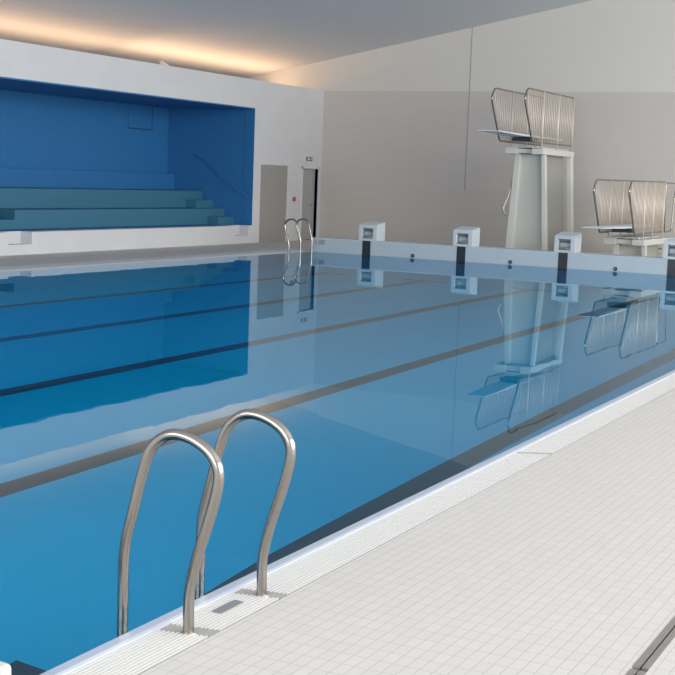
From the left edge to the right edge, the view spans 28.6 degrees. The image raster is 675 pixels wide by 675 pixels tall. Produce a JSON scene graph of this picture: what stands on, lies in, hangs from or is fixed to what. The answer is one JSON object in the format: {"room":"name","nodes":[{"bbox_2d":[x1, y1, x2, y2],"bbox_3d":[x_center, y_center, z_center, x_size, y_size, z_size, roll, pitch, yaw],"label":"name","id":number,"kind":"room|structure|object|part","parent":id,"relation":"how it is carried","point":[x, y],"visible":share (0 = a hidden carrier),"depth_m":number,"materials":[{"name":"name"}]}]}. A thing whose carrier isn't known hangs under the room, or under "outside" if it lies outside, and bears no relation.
{"room":"indoor swimming pool","nodes":[
{"label":"indoor swimming pool","id":0,"kind":"room"},
{"bbox_2d":[0,661,10,674],"bbox_3d":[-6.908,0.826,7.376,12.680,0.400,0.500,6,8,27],"label":"starting block","id":1,"kind":"object","parent":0,"point":[5,668],"visible":1,"depth_m":4.69,"materials":[{"name":"plastic"}]},
{"bbox_2d":[0,89,168,173],"bbox_3d":[-10.601,-3.524,26.251,0.100,3.650,25.420,6,8,27],"label":"wall","id":2,"kind":"structure","parent":0,"point":[38,131],"depth_m":33.64,"materials":[{"name":"blue paint"}]},
{"bbox_2d":[128,104,152,129],"bbox_3d":[-5.353,-5.982,36.016,0.016,0.640,1.100,6,8,27],"label":"hatch","id":3,"kind":"object","parent":2,"relation":"attached to","point":[139,116],"visible":1,"depth_m":35.99,"materials":[{"name":"blue paint"}]},
{"bbox_2d":[0,39,323,255],"bbox_3d":[-11.677,-3.454,22.203,4.000,4.400,41.260,6,8,27],"label":"wall","id":4,"kind":"structure","parent":0,"point":[288,118],"depth_m":36.24,"materials":[{"name":"white paint"}]},
{"bbox_2d":[0,76,254,231],"bbox_3d":[-9.323,-3.581,25.529,2.810,3.270,25.320,6,8,27],"label":"niche","id":5,"kind":"object","parent":4,"relation":"in","point":[6,83],"visible":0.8,"depth_m":31.81,"materials":[{"name":"blue paint"}]},
{"bbox_2d":[0,168,234,229],"bbox_3d":[-9.594,-2.734,25.752,2.265,1.324,25.294,6,8,27],"label":"bleachers","id":6,"kind":"object","parent":5,"relation":"in","point":[29,198],"visible":1,"depth_m":32.78,"materials":[{"name":"teal tile"}]},
{"bbox_2d":[194,154,247,196],"bbox_3d":[-3.201,-4.464,36.535,1.811,1.139,0.067,6,8,27],"label":"wall handrail","id":7,"kind":"object","parent":4,"relation":"attached to","point":[194,154],"visible":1,"depth_m":36.51,"materials":[{"name":"blue metal"}]},
{"bbox_2d":[301,169,312,239],"bbox_3d":[-0.928,-3.921,39.048,0.115,2.070,0.780,6,8,27],"label":"door","id":8,"kind":"structure","parent":4,"relation":"in","point":[307,173],"depth_m":39.11,"materials":[{"name":"grey paint"}]},
{"bbox_2d":[300,167,318,236],"bbox_3d":[-0.870,-3.951,39.100,0.125,2.140,1.050,6,8,27],"label":"trim","id":9,"kind":"structure","parent":4,"relation":"attached to","point":[315,220],"depth_m":39.46,"materials":[{"name":"white paint"}]},
{"bbox_2d":[0,0,591,77],"bbox_3d":[2.830,-7.945,14.320,36.100,7.309,41.360,6,8,27],"label":"ceiling","id":10,"kind":"structure","parent":0,"point":[237,38],"depth_m":33.35,"materials":[{"name":"paint"}]},
{"bbox_2d":[0,239,674,674],"bbox_3d":[3.571,0.379,14.725,33.700,0.300,41.260,6,8,27],"label":"floor","id":11,"kind":"structure","parent":0,"point":[565,564],"depth_m":6.18,"materials":[{"name":"tile"}]},
{"bbox_2d":[68,630,207,674],"bbox_3d":[-0.922,1.269,4.809,0.212,0.022,1.344,6,8,27],"label":"grate","id":12,"kind":"object","parent":11,"relation":"on","point":[159,646],"visible":0.94,"depth_m":5.12,"materials":[{"name":"white plastic"}]},
{"bbox_2d":[0,251,301,271],"bbox_3d":[-6.827,-0.983,21.720,0.207,0.028,26.290,6,8,27],"label":"grate","id":13,"kind":"object","parent":11,"relation":"on","point":[290,251],"visible":0.49,"depth_m":26.95,"materials":[{"name":"white plastic"}]},
{"bbox_2d":[284,218,312,252],"bbox_3d":[-0.978,-1.914,32.872,0.520,2.080,0.650,6,8,27],"label":"pool ladder","id":14,"kind":"object","parent":13,"relation":"on","point":[305,219],"visible":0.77,"depth_m":32.61,"materials":[{"name":"metal"}]},
{"bbox_3d":[-1.121,-1.889,32.617,0.499,2.080,0.045,6,8,27],"label":"rail","id":15,"kind":"part","parent":14,"relation":"part of","materials":[{"name":"metal"}]},
{"bbox_3d":[-0.854,-1.942,33.136,0.499,2.080,0.045,6,8,27],"label":"rail","id":16,"kind":"part","parent":14,"relation":"part of","materials":[{"name":"metal"}]},
{"bbox_2d":[171,593,278,630],"bbox_3d":[-0.473,1.181,5.680,0.212,0.022,0.536,6,8,27],"label":"grate","id":17,"kind":"object","parent":11,"relation":"on","point":[204,618],"visible":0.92,"depth_m":5.66,"materials":[{"name":"white plastic"}]},
{"bbox_2d":[212,600,243,613],"bbox_3d":[-0.472,1.162,5.722,0.048,0.005,0.180,6,8,27],"label":"plate","id":18,"kind":"object","parent":17,"relation":"on","point":[234,603],"visible":1,"depth_m":5.71,"materials":[{"name":"grey metal"}]},
{"bbox_2d":[243,453,549,594],"bbox_3d":[0.525,0.984,7.615,0.212,0.022,3.767,6,8,27],"label":"grate","id":19,"kind":"object","parent":11,"relation":"on","point":[289,579],"visible":0.82,"depth_m":7.10,"materials":[{"name":"white plastic"}]},
{"bbox_2d":[478,87,574,250],"bbox_3d":[4.638,-3.944,32.371,1.166,4.140,5.048,6,8,27],"label":"tower","id":20,"kind":"object","parent":11,"relation":"on","point":[535,216],"visible":0.95,"depth_m":32.69,"materials":[{"name":"metal"}]},
{"bbox_3d":[4.205,-3.443,32.722,0.278,0.882,0.052,-2,8,-34],"label":"grab rail","id":21,"kind":"part","parent":20,"relation":"part of","materials":[{"name":"silver metal"}]},
{"bbox_3d":[4.282,-5.277,32.551,0.035,1.515,0.035,-4,9,-40],"label":"post","id":22,"kind":"part","parent":20,"relation":"part of","materials":[{"name":"beige"}]},
{"bbox_3d":[4.356,-3.231,32.799,0.289,2.600,0.220,6,8,27],"label":"leg","id":23,"kind":"part","parent":20,"relation":"part of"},
{"bbox_3d":[4.811,-5.381,33.578,0.035,1.515,0.035,3,7,4],"label":"post","id":24,"kind":"part","parent":20,"relation":"part of","materials":[{"name":"beige"}]},
{"bbox_3d":[4.757,-3.201,32.675,0.880,2.600,0.040,6,8,27],"label":"panel","id":25,"kind":"part","parent":20,"relation":"part of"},
{"bbox_3d":[5.107,-4.652,33.330,0.980,0.150,2.500,6,8,27],"label":"frame","id":26,"kind":"part","parent":20,"relation":"part of","materials":[{"name":"white metal"}]},
{"bbox_3d":[4.974,-5.199,32.112,0.035,1.515,0.035,-4,9,-40],"label":"post","id":27,"kind":"part","parent":20,"relation":"part of","materials":[{"name":"beige"}]},
{"bbox_3d":[5.062,-3.156,32.397,0.279,2.600,0.140,6,8,27],"label":"leg","id":28,"kind":"part","parent":20,"relation":"part of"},
{"bbox_3d":[5.378,-3.266,33.410,0.190,2.600,1.840,6,8,27],"label":"panel","id":29,"kind":"part","parent":20,"relation":"part of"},
{"bbox_3d":[5.517,-5.305,33.165,0.035,1.515,0.035,-4,9,-40],"label":"post","id":30,"kind":"part","parent":20,"relation":"part of","materials":[{"name":"beige"}]},
{"bbox_3d":[6.008,-3.340,34.218,0.289,2.600,0.220,6,8,27],"label":"leg","id":31,"kind":"part","parent":20,"relation":"part of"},
{"bbox_3d":[6.079,-5.416,34.254,0.035,1.515,0.035,-4,9,-40],"label":"post","id":32,"kind":"part","parent":20,"relation":"part of","materials":[{"name":"beige"}]},
{"bbox_2d":[519,375,674,452],"bbox_3d":[6.067,-0.104,18.355,0.212,0.022,20.628,6,8,27],"label":"grate","id":33,"kind":"object","parent":11,"relation":"on","point":[565,437],"visible":0.88,"depth_m":10.68,"materials":[{"name":"white plastic"}]},
{"bbox_2d":[582,179,674,256],"bbox_3d":[7.006,-2.728,31.658,1.014,2.069,5.930,6,8,27],"label":"stand","id":34,"kind":"object","parent":11,"relation":"on","point":[643,244],"visible":0.95,"depth_m":31.60,"materials":[{"name":"metal"}]},
{"bbox_3d":[6.485,-2.994,31.589,0.035,1.515,0.035,3,7,4],"label":"post","id":35,"kind":"part","parent":34,"relation":"part of","materials":[{"name":"beige"}]},
{"bbox_3d":[6.674,-1.973,31.731,0.170,0.530,0.220,6,8,27],"label":"leg","id":36,"kind":"part","parent":34,"relation":"part of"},
{"bbox_3d":[6.992,-3.093,32.572,0.035,1.515,0.035,-4,9,-40],"label":"post","id":37,"kind":"part","parent":34,"relation":"part of","materials":[{"name":"beige"}]},
{"bbox_3d":[7.007,-1.950,31.640,0.625,0.530,0.040,6,8,27],"label":"panel","id":38,"kind":"part","parent":34,"relation":"part of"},
{"bbox_3d":[7.333,-2.373,32.412,0.980,0.150,2.500,6,8,27],"label":"frame","id":39,"kind":"part","parent":34,"relation":"part of","materials":[{"name":"white metal"}]},
{"bbox_3d":[7.263,-1.910,31.388,0.135,0.530,0.140,6,8,27],"label":"leg","id":40,"kind":"part","parent":34,"relation":"part of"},
{"bbox_3d":[7.246,-2.928,31.282,0.035,1.515,0.035,3,7,4],"label":"post","id":41,"kind":"part","parent":34,"relation":"part of","materials":[{"name":"beige"}]},
{"bbox_3d":[7.589,-2.019,32.395,0.071,0.530,1.840,6,8,27],"label":"panel","id":42,"kind":"part","parent":34,"relation":"part of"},
{"bbox_3d":[7.639,-3.006,32.044,0.035,1.515,0.035,3,7,4],"label":"post","id":43,"kind":"part","parent":34,"relation":"part of","materials":[{"name":"beige"}]},
{"bbox_3d":[8.114,-3.099,32.964,0.035,1.515,0.035,-4,9,-40],"label":"post","id":44,"kind":"part","parent":34,"relation":"part of","materials":[{"name":"beige"}]},
{"bbox_2d":[625,616,674,674],"bbox_3d":[7.111,0.149,16.666,0.064,0.052,37.970,6,8,27],"label":"drain","id":45,"kind":"object","parent":11,"relation":"on","point":[652,653],"visible":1,"depth_m":5.36,"materials":[{"name":"metal"}]},
{"bbox_3d":[7.127,0.150,16.658,0.028,0.052,37.970,6,8,27],"label":"steel rail","id":46,"kind":"part","parent":45,"relation":"part of","materials":[{"name":"silver metal"}]},
{"bbox_2d":[0,252,674,674],"bbox_3d":[-0.911,-0.449,19.004,12.660,0.001,25.790,6,8,27],"label":"pool water","id":47,"kind":"object","parent":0,"point":[390,379],"visible":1,"depth_m":11.51,"materials":[{"name":"blue liquid"}]},
{"bbox_2d":[247,0,674,256],"bbox_3d":[12.036,-7.610,33.022,36.500,11.800,0.306,6,8,27],"label":"wall","id":48,"kind":"structure","parent":0,"point":[403,147],"depth_m":37.15,"materials":[{"name":"paint"}]},
{"bbox_2d":[312,237,667,274],"bbox_3d":[5.116,-1.664,30.679,12.660,0.654,0.600,6,8,27],"label":"wall","id":49,"kind":"structure","parent":0,"point":[480,254],"depth_m":31.02,"materials":[{"name":"tile"}]},
{"bbox_2d":[362,241,370,254],"bbox_3d":[0.691,-1.754,32.611,0.220,1.246,0.006,6,8,27],"label":"lane end stripe","id":50,"kind":"object","parent":49,"relation":"attached to","point":[365,244],"visible":0.36,"depth_m":32.55,"materials":[{"name":"grey tile"}]},
{"bbox_2d":[358,221,384,240],"bbox_3d":[0.851,-2.626,32.713,0.500,0.456,0.470,6,8,27],"label":"starting block","id":51,"kind":"object","parent":49,"relation":"on","point":[369,230],"visible":1,"depth_m":32.59,"materials":[{"name":"grey plastic"}]},
{"bbox_3d":[0.858,-2.813,32.691,0.460,0.080,0.450,6,8,27],"label":"foot plate","id":52,"kind":"part","parent":51,"relation":"part of","materials":[{"name":"white plastic"}]},
{"bbox_2d":[456,246,465,261],"bbox_3d":[2.913,-1.536,31.486,0.220,1.246,0.006,6,8,27],"label":"lane end stripe","id":53,"kind":"object","parent":49,"relation":"attached to","point":[461,251],"visible":0.36,"depth_m":31.43,"materials":[{"name":"grey tile"}]},
{"bbox_2d":[453,226,479,246],"bbox_3d":[3.073,-2.409,31.589,0.500,0.456,0.470,6,8,27],"label":"starting block","id":54,"kind":"object","parent":49,"relation":"on","point":[463,235],"visible":1,"depth_m":31.45,"materials":[{"name":"grey plastic"}]},
{"bbox_3d":[3.080,-2.595,31.567,0.460,0.080,0.450,6,8,27],"label":"foot plate","id":55,"kind":"part","parent":54,"relation":"part of","materials":[{"name":"white plastic"}]},
{"bbox_2d":[558,253,567,267],"bbox_3d":[5.135,-1.319,30.362,0.220,1.246,0.006,6,8,27],"label":"lane end stripe","id":56,"kind":"object","parent":49,"relation":"attached to","point":[562,257],"visible":0.36,"depth_m":30.31,"materials":[{"name":"grey tile"}]},
{"bbox_2d":[554,232,581,252],"bbox_3d":[5.295,-2.191,30.465,0.500,0.456,0.470,6,8,27],"label":"starting block","id":57,"kind":"object","parent":49,"relation":"on","point":[567,242],"visible":1,"depth_m":30.33,"materials":[{"name":"grey plastic"}]},
{"bbox_3d":[5.302,-2.378,30.442,0.460,0.080,0.450,6,8,27],"label":"foot plate","id":58,"kind":"part","parent":57,"relation":"part of","materials":[{"name":"white plastic"}]},
{"bbox_2d":[663,237,674,258],"bbox_3d":[7.517,-1.974,29.340,0.500,0.456,0.470,6,8,27],"label":"starting block","id":59,"kind":"object","parent":49,"relation":"on","point":[669,244],"visible":1,"depth_m":29.23,"materials":[{"name":"grey plastic"}]},
{"bbox_3d":[7.524,-2.160,29.318,0.460,0.080,0.450,6,8,27],"label":"foot plate","id":60,"kind":"part","parent":59,"relation":"part of","materials":[{"name":"white plastic"}]},
{"bbox_2d":[667,259,674,274],"bbox_3d":[7.357,-1.101,29.238,0.220,1.246,0.006,6,8,27],"label":"lane end stripe","id":61,"kind":"object","parent":49,"relation":"attached to","point":[671,262],"visible":0.27,"depth_m":29.20,"materials":[{"name":"grey tile"}]},
{"bbox_3d":[-0.997,1.878,19.284,13.060,4.100,26.190,6,8,27],"label":"wall","id":62,"kind":"structure","parent":0,"visible":0},
{"bbox_2d":[0,251,310,272],"bbox_3d":[-6.579,-0.863,21.887,0.082,0.303,25.790,6,8,27],"label":"pool coping","id":63,"kind":"object","parent":62,"relation":"on","point":[302,251],"visible":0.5,"depth_m":26.95,"materials":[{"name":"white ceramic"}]},
{"bbox_2d":[40,370,674,674],"bbox_3d":[4.747,0.246,16.155,0.082,0.303,25.790,6,8,27],"label":"pool coping","id":64,"kind":"object","parent":62,"relation":"on","point":[78,662],"visible":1,"depth_m":6.58,"materials":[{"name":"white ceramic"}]},
{"bbox_3d":[-0.890,-0.264,19.068,13.272,0.210,26.890,6,8,27],"label":"trim","id":65,"kind":"structure","parent":62,"relation":"attached to","visible":0},
{"bbox_2d":[161,625,219,637],"bbox_3d":[-0.601,1.239,5.426,0.241,0.080,0.074,4,7,14],"label":"tray","id":66,"kind":"object","parent":65,"relation":"on","point":[205,632],"visible":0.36,"depth_m":5.42,"materials":[{"name":"grey metal"}]},
{"bbox_2d":[236,589,287,599],"bbox_3d":[-0.339,1.187,5.935,0.238,0.080,0.064,4,7,14],"label":"tray","id":67,"kind":"object","parent":65,"relation":"on","point":[249,592],"visible":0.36,"depth_m":5.93,"materials":[{"name":"grey metal"}]},
{"bbox_2d":[117,409,295,635],"bbox_3d":[-0.580,1.370,5.726,0.520,2.080,0.650,6,8,27],"label":"pool ladder","id":68,"kind":"object","parent":67,"relation":"on","point":[214,484],"visible":0.95,"depth_m":5.48,"materials":[{"name":"metal"}]},
{"bbox_3d":[-0.704,1.397,5.462,0.499,2.080,0.045,6,8,27],"label":"rail","id":69,"kind":"part","parent":68,"relation":"part of","materials":[{"name":"metal"}]},
{"bbox_3d":[-0.437,1.344,5.980,0.499,2.080,0.045,6,8,27],"label":"rail","id":70,"kind":"part","parent":68,"relation":"part of","materials":[{"name":"metal"}]},
{"bbox_2d":[517,452,552,454],"bbox_3d":[1.376,0.847,9.258,0.257,0.086,0.021,2,7,-1],"label":"expansion joint","id":71,"kind":"object","parent":65,"relation":"on","point":[517,452],"visible":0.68,"depth_m":9.25,"materials":[{"name":"grey"}]}
]}

